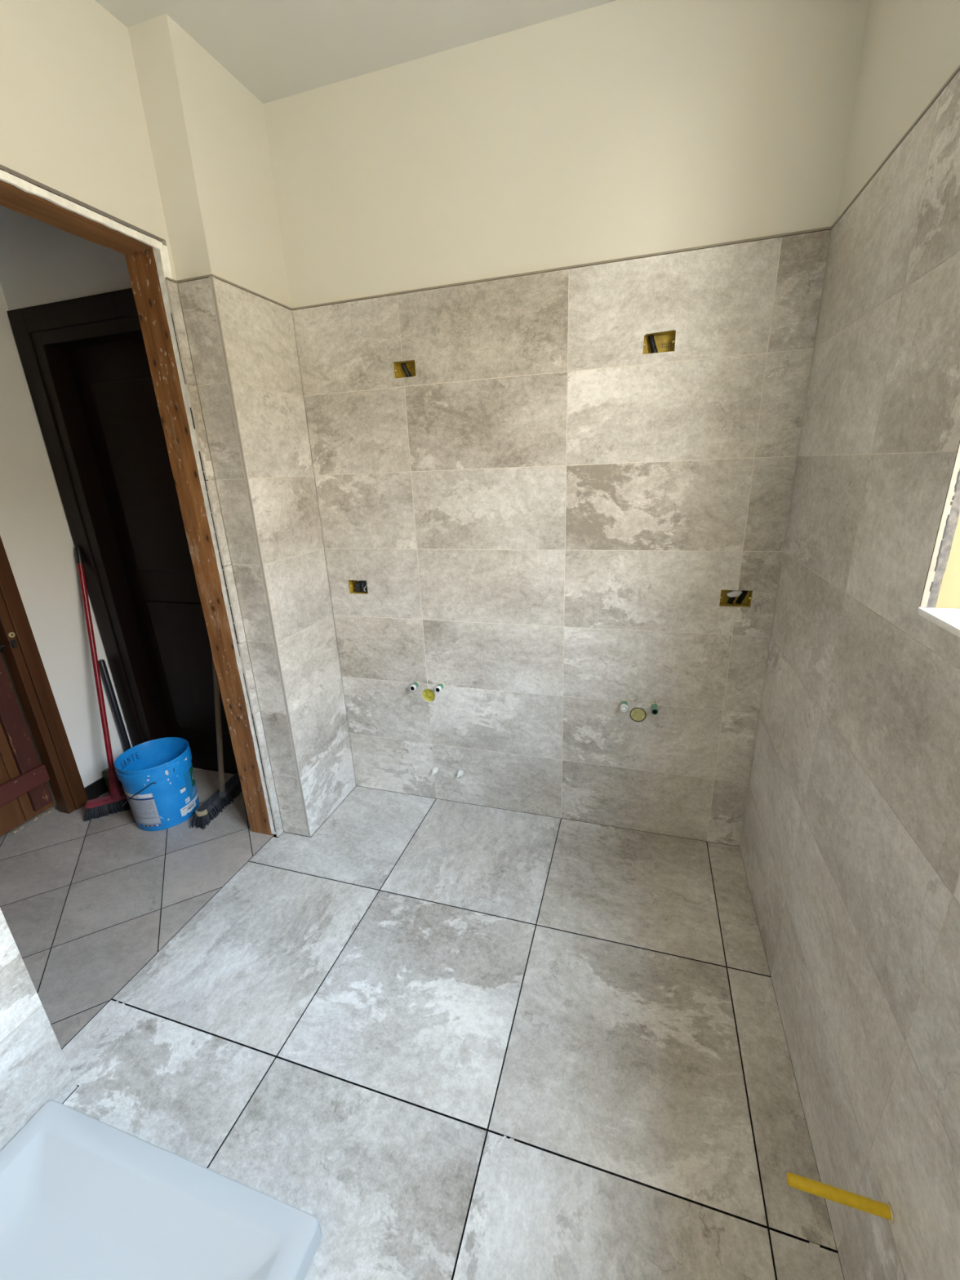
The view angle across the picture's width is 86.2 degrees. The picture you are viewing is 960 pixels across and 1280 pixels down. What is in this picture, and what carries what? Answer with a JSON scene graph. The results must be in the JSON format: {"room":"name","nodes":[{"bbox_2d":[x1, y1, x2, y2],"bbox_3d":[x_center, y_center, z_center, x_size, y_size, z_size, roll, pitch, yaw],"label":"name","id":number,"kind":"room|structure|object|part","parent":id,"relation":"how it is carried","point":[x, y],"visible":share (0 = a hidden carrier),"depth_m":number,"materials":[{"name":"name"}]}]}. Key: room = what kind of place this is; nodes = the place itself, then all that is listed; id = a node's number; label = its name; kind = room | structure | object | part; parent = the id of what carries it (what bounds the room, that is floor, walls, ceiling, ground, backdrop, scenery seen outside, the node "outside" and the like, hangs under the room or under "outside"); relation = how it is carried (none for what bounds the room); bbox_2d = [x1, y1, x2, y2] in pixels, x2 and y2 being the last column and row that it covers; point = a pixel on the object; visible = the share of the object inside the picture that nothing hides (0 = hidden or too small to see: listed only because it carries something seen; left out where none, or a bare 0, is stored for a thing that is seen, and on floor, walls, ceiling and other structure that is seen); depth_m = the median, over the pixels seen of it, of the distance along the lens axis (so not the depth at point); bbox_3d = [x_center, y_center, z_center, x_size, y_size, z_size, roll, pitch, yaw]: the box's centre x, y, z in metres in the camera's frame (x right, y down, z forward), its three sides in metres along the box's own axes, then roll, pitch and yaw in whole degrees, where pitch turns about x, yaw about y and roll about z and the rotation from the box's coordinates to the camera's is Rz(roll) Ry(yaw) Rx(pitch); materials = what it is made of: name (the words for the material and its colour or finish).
{"room":"unfinished bathroom","nodes":[
{"label":"unfinished bathroom","id":0,"kind":"room"},
{"bbox_2d":[0,204,132,310],"bbox_3d":[-1.607,-0.596,2.444,1.400,2.721,0.270,3,19,17],"label":"wall","id":1,"kind":"structure","parent":0,"point":[42,263],"depth_m":2.00,"materials":[{"name":"white paint"}]},
{"bbox_2d":[7,288,238,773],"bbox_3d":[-1.446,-0.314,2.401,0.945,2.203,0.141,3,19,17],"label":"door","id":2,"kind":"structure","parent":1,"relation":"in","point":[85,362],"depth_m":2.36,"materials":[{"name":"brown wood"}]},
{"bbox_3d":[-1.464,-0.295,2.345,0.945,2.203,0.016,3,19,17],"label":"casing","id":3,"kind":"part","parent":2,"relation":"part of","materials":[{"name":"brown wood"}]},
{"bbox_3d":[-1.451,-0.268,2.402,0.760,2.115,0.098,3,19,17],"label":"frame","id":4,"kind":"part","parent":2,"relation":"part of","materials":[{"name":"brown wood"}]},
{"bbox_3d":[-1.432,-0.264,2.466,0.650,2.064,0.049,3,19,17],"label":"panel","id":5,"kind":"part","parent":2,"relation":"part of","materials":[{"name":"brown wood"}]},
{"bbox_2d":[0,282,133,806],"bbox_3d":[-2.376,-0.222,1.428,0.240,2.721,2.250,3,19,17],"label":"wall","id":6,"kind":"structure","parent":0,"point":[36,536],"depth_m":2.33,"materials":[{"name":"white paint"}]},
{"bbox_2d":[0,536,88,836],"bbox_3d":[-2.183,-0.060,1.803,0.110,2.160,0.957,3,19,17],"label":"door","id":7,"kind":"structure","parent":6,"relation":"in","point":[24,791],"depth_m":2.31,"materials":[{"name":"brown wood"}]},
{"bbox_3d":[-2.147,0.736,2.079,0.022,0.084,0.734,3,19,17],"label":"rail","id":8,"kind":"part","parent":7,"relation":"part of","materials":[{"name":"red wood"}]},
{"bbox_3d":[-2.174,-0.022,1.816,0.066,2.080,0.832,3,19,17],"label":"frame","id":9,"kind":"part","parent":7,"relation":"part of","materials":[{"name":"brown wood"}]},
{"bbox_2d":[84,776,108,799],"bbox_3d":[-1.919,0.728,2.692,0.012,0.081,0.300,3,19,17],"label":"baseboard","id":10,"kind":"structure","parent":6,"relation":"attached to","point":[99,787],"depth_m":2.60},
{"bbox_2d":[0,0,283,1151],"bbox_3d":[-1.315,-0.035,0.743,0.260,2.721,2.515,3,19,17],"label":"wall","id":11,"kind":"structure","parent":0,"point":[74,137],"depth_m":1.33,"materials":[{"name":"beige paint"}]},
{"bbox_2d":[0,180,273,835],"bbox_3d":[-1.157,-0.036,1.516,0.117,2.218,1.000,3,19,17],"label":"door frame","id":12,"kind":"structure","parent":11,"relation":"in","point":[140,256],"depth_m":1.79,"materials":[{"name":"brown wood"}]},
{"bbox_3d":[-0.971,-1.131,1.612,0.010,0.006,0.036,3,19,17],"label":"edge trim","id":13,"kind":"part","parent":11,"relation":"part of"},
{"bbox_2d":[128,13,355,836],"bbox_3d":[-0.872,-0.510,2.100,0.313,2.721,0.516,3,19,17],"label":"wall pillar","id":14,"kind":"structure","parent":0,"point":[207,132],"depth_m":1.81,"materials":[{"name":"grey tile"}]},
{"bbox_3d":[-0.894,-1.133,1.610,0.140,0.006,0.010,3,19,17],"label":"edge trim","id":15,"kind":"part","parent":14,"relation":"part of","materials":[{"name":"grey metal"}]},
{"bbox_3d":[-0.774,-1.190,1.765,0.010,0.006,0.394,3,19,17],"label":"edge trim","id":16,"kind":"part","parent":14,"relation":"part of","materials":[{"name":"grey metal"}]},
{"bbox_3d":[-0.791,-0.132,1.929,0.011,2.109,0.012,3,19,17],"label":"corner trim","id":17,"kind":"part","parent":14,"relation":"part of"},
{"bbox_2d":[94,0,617,103],"bbox_3d":[-0.945,-1.479,0.486,3.694,0.150,3.420,3,19,17],"label":"ceiling","id":18,"kind":"structure","parent":0,"point":[276,49],"depth_m":1.47,"materials":[{"name":"white paint"}]},
{"bbox_2d":[0,767,844,1279],"bbox_3d":[-0.814,1.244,1.464,3.694,0.200,3.300,3,19,17],"label":"floor","id":19,"kind":"structure","parent":0,"point":[463,1041],"depth_m":1.46,"materials":[{"name":"tile"}]},
{"bbox_2d":[12,808,54,833],"bbox_3d":[-2.125,0.859,2.444,0.024,0.011,0.182,3,19,17],"label":"crumbs","id":20,"kind":"object","parent":19,"relation":"on","point":[51,809],"visible":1,"depth_m":2.45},
{"bbox_2d":[74,545,130,821],"bbox_3d":[-1.856,0.200,2.437,0.271,1.238,0.382,-11,21,-25],"label":"broom","id":21,"kind":"object","parent":19,"relation":"on","point":[103,806],"visible":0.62,"depth_m":2.45,"materials":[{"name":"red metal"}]},
{"bbox_3d":[-1.825,0.193,2.451,0.023,1.097,0.351,-8,19,-15],"label":"handle","id":22,"kind":"part","parent":21,"relation":"part of","materials":[{"name":"red metal"}]},
{"bbox_2d":[97,659,130,793],"bbox_3d":[-1.875,0.440,2.610,0.093,0.669,0.202,3,19,17],"label":"dustpan","id":23,"kind":"object","parent":19,"relation":"on","point":[102,665],"visible":0.3,"depth_m":2.63,"materials":[{"name":"black plastic"}]},
{"bbox_3d":[-1.881,0.397,2.664,0.044,0.622,0.031,9,22,31],"label":"handle","id":24,"kind":"part","parent":23,"relation":"part of","materials":[{"name":"black plastic"}]},
{"bbox_2d":[114,737,199,831],"bbox_3d":[-1.498,0.677,2.401,0.299,0.330,0.309,3,19,17],"label":"bucket","id":25,"kind":"object","parent":19,"relation":"on","point":[157,776],"visible":1,"depth_m":2.33,"materials":[{"name":"blue plastic"}]},
{"bbox_3d":[-1.517,0.689,2.264,0.186,0.123,0.035,-2,19,2],"label":"wire handle","id":26,"kind":"part","parent":25,"relation":"part of","materials":[{"name":"metal"}]},
{"bbox_2d":[0,1100,321,1279],"bbox_3d":[-0.873,1.379,0.669,0.790,0.055,1.146,3,19,17],"label":"shower tray","id":27,"kind":"object","parent":19,"relation":"on","point":[82,1197],"visible":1,"depth_m":1.09,"materials":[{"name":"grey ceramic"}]},
{"bbox_2d":[189,653,242,829],"bbox_3d":[-1.174,0.167,2.289,0.312,1.342,0.394,1,19,9],"label":"push broom","id":28,"kind":"object","parent":19,"relation":"on","point":[228,790],"visible":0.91,"depth_m":2.40,"materials":[{"name":"brown wood"}]},
{"bbox_3d":[-1.155,0.151,2.243,0.261,1.284,0.025,3,19,15],"label":"handle","id":29,"kind":"part","parent":28,"relation":"part of","materials":[{"name":"brown wood"}]},
{"bbox_2d":[217,790,226,797],"bbox_3d":[-1.244,0.737,2.472,0.042,0.033,0.042,3,19,17],"label":"socket","id":30,"kind":"object","parent":28,"relation":"attached to","point":[221,793],"depth_m":2.46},
{"bbox_2d":[263,0,869,846],"bbox_3d":[0.181,-0.512,1.977,2.372,2.721,0.122,3,19,17],"label":"wall","id":31,"kind":"structure","parent":0,"point":[546,522],"depth_m":1.77,"materials":[{"name":"grey tile"}]},
{"bbox_2d":[348,580,368,593],"bbox_3d":[-0.525,-0.242,2.275,0.100,0.065,0.048,3,19,17],"label":"wall box","id":32,"kind":"object","parent":31,"relation":"attached to","point":[355,586],"visible":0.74,"depth_m":2.27,"materials":[{"name":"yellow plastic"}]},
{"bbox_2d":[393,360,415,377],"bbox_3d":[-0.269,-1.012,1.923,0.094,0.076,0.048,3,19,17],"label":"wall box","id":33,"kind":"object","parent":31,"relation":"attached to","point":[406,368],"visible":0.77,"depth_m":1.93,"materials":[{"name":"yellow plastic"}]},
{"bbox_2d":[409,680,419,691],"bbox_3d":[-0.290,0.204,2.288,0.027,0.027,0.061,3,19,17],"label":"pipe","id":34,"kind":"object","parent":31,"relation":"attached to","point":[415,684],"visible":1,"depth_m":2.27,"materials":[{"name":"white plastic"}]},
{"bbox_2d":[421,688,435,702],"bbox_3d":[-0.228,0.245,2.326,0.068,0.068,0.030,3,19,17],"label":"pipe","id":35,"kind":"object","parent":31,"relation":"attached to","point":[428,695],"visible":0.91,"depth_m":2.32,"materials":[{"name":"yellow paint"}]},
{"bbox_2d":[431,766,438,775],"bbox_3d":[-0.215,0.620,2.412,0.031,0.027,0.052,3,19,17],"label":"plug","id":36,"kind":"object","parent":31,"relation":"attached to","point":[435,770],"visible":1,"depth_m":2.41,"materials":[{"name":"white plastic"}]},
{"bbox_2d":[434,682,444,693],"bbox_3d":[-0.175,0.207,2.251,0.027,0.027,0.062,3,19,17],"label":"pipe","id":37,"kind":"object","parent":31,"relation":"attached to","point":[438,688],"visible":1,"depth_m":2.24,"materials":[{"name":"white plastic"}]},
{"bbox_2d":[456,769,463,778],"bbox_3d":[-0.096,0.624,2.375,0.031,0.027,0.052,3,19,17],"label":"plug","id":38,"kind":"object","parent":31,"relation":"attached to","point":[460,772],"visible":1,"depth_m":2.37,"materials":[{"name":"white plastic"}]},
{"bbox_3d":[0.136,-1.202,1.689,1.770,0.006,0.010,3,19,17],"label":"edge trim","id":39,"kind":"part","parent":31,"relation":"part of","materials":[{"name":"grey metal"}]},
{"bbox_2d":[620,699,627,711],"bbox_3d":[0.569,0.257,2.024,0.027,0.027,0.068,3,19,17],"label":"pipe","id":40,"kind":"object","parent":31,"relation":"attached to","point":[624,707],"visible":1,"depth_m":2.00,"materials":[{"name":"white plastic"}]},
{"bbox_2d":[630,707,645,721],"bbox_3d":[0.636,0.294,2.063,0.062,0.062,0.031,3,19,17],"label":"outlet","id":41,"kind":"object","parent":31,"relation":"attached to","point":[637,714],"visible":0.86,"depth_m":2.05,"materials":[{"name":"yellow plastic"}]},
{"bbox_2d":[651,702,658,715],"bbox_3d":[0.678,0.264,1.991,0.027,0.027,0.069,3,19,17],"label":"pipe","id":42,"kind":"object","parent":31,"relation":"attached to","point":[654,704],"visible":1,"depth_m":1.98,"materials":[{"name":"green plastic"}]},
{"bbox_2d":[642,330,675,354],"bbox_3d":[0.581,-0.960,1.666,0.101,0.077,0.048,3,19,17],"label":"wall box","id":43,"kind":"object","parent":31,"relation":"attached to","point":[661,342],"visible":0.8,"depth_m":1.68,"materials":[{"name":"yellow plastic"}]},
{"bbox_2d":[719,590,752,606],"bbox_3d":[0.912,-0.157,1.840,0.106,0.065,0.048,3,19,17],"label":"wall box","id":44,"kind":"object","parent":31,"relation":"attached to","point":[744,599],"visible":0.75,"depth_m":1.85,"materials":[{"name":"yellow plastic"}]},
{"bbox_2d":[725,590,742,597],"bbox_3d":[0.907,-0.167,1.830,0.051,0.029,0.026,3,19,17],"label":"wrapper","id":45,"kind":"object","parent":44,"relation":"in","point":[731,593],"visible":0.93,"depth_m":1.82,"materials":[{"name":"white plastic"}]},
{"bbox_2d":[739,0,959,1279],"bbox_3d":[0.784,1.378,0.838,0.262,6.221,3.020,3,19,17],"label":"wall","id":46,"kind":"structure","parent":0,"point":[850,843],"depth_m":1.02,"materials":[{"name":"grey tile"}]},
{"bbox_2d":[786,1171,893,1223],"bbox_3d":[0.609,0.941,0.867,0.156,0.024,0.024,3,19,17],"label":"stub","id":47,"kind":"object","parent":46,"relation":"attached to","point":[833,1193],"visible":1,"depth_m":0.86,"materials":[{"name":"yellow plastic"}]},
{"bbox_3d":[0.851,-1.004,1.014,0.010,0.006,0.918,3,19,17],"label":"edge trim","id":48,"kind":"part","parent":46,"relation":"part of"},
{"bbox_2d":[918,440,959,637],"bbox_3d":[0.706,-0.428,0.166,0.292,1.184,1.066,3,19,17],"label":"window","id":49,"kind":"structure","parent":46,"relation":"in","point":[944,569],"depth_m":0.83,"materials":[{"name":"paint"}]},
{"bbox_3d":[0.729,0.126,0.352,0.292,0.013,1.062,3,19,17],"label":"sill","id":50,"kind":"part","parent":49,"relation":"part of","materials":[{"name":"white stone"}]}
]}

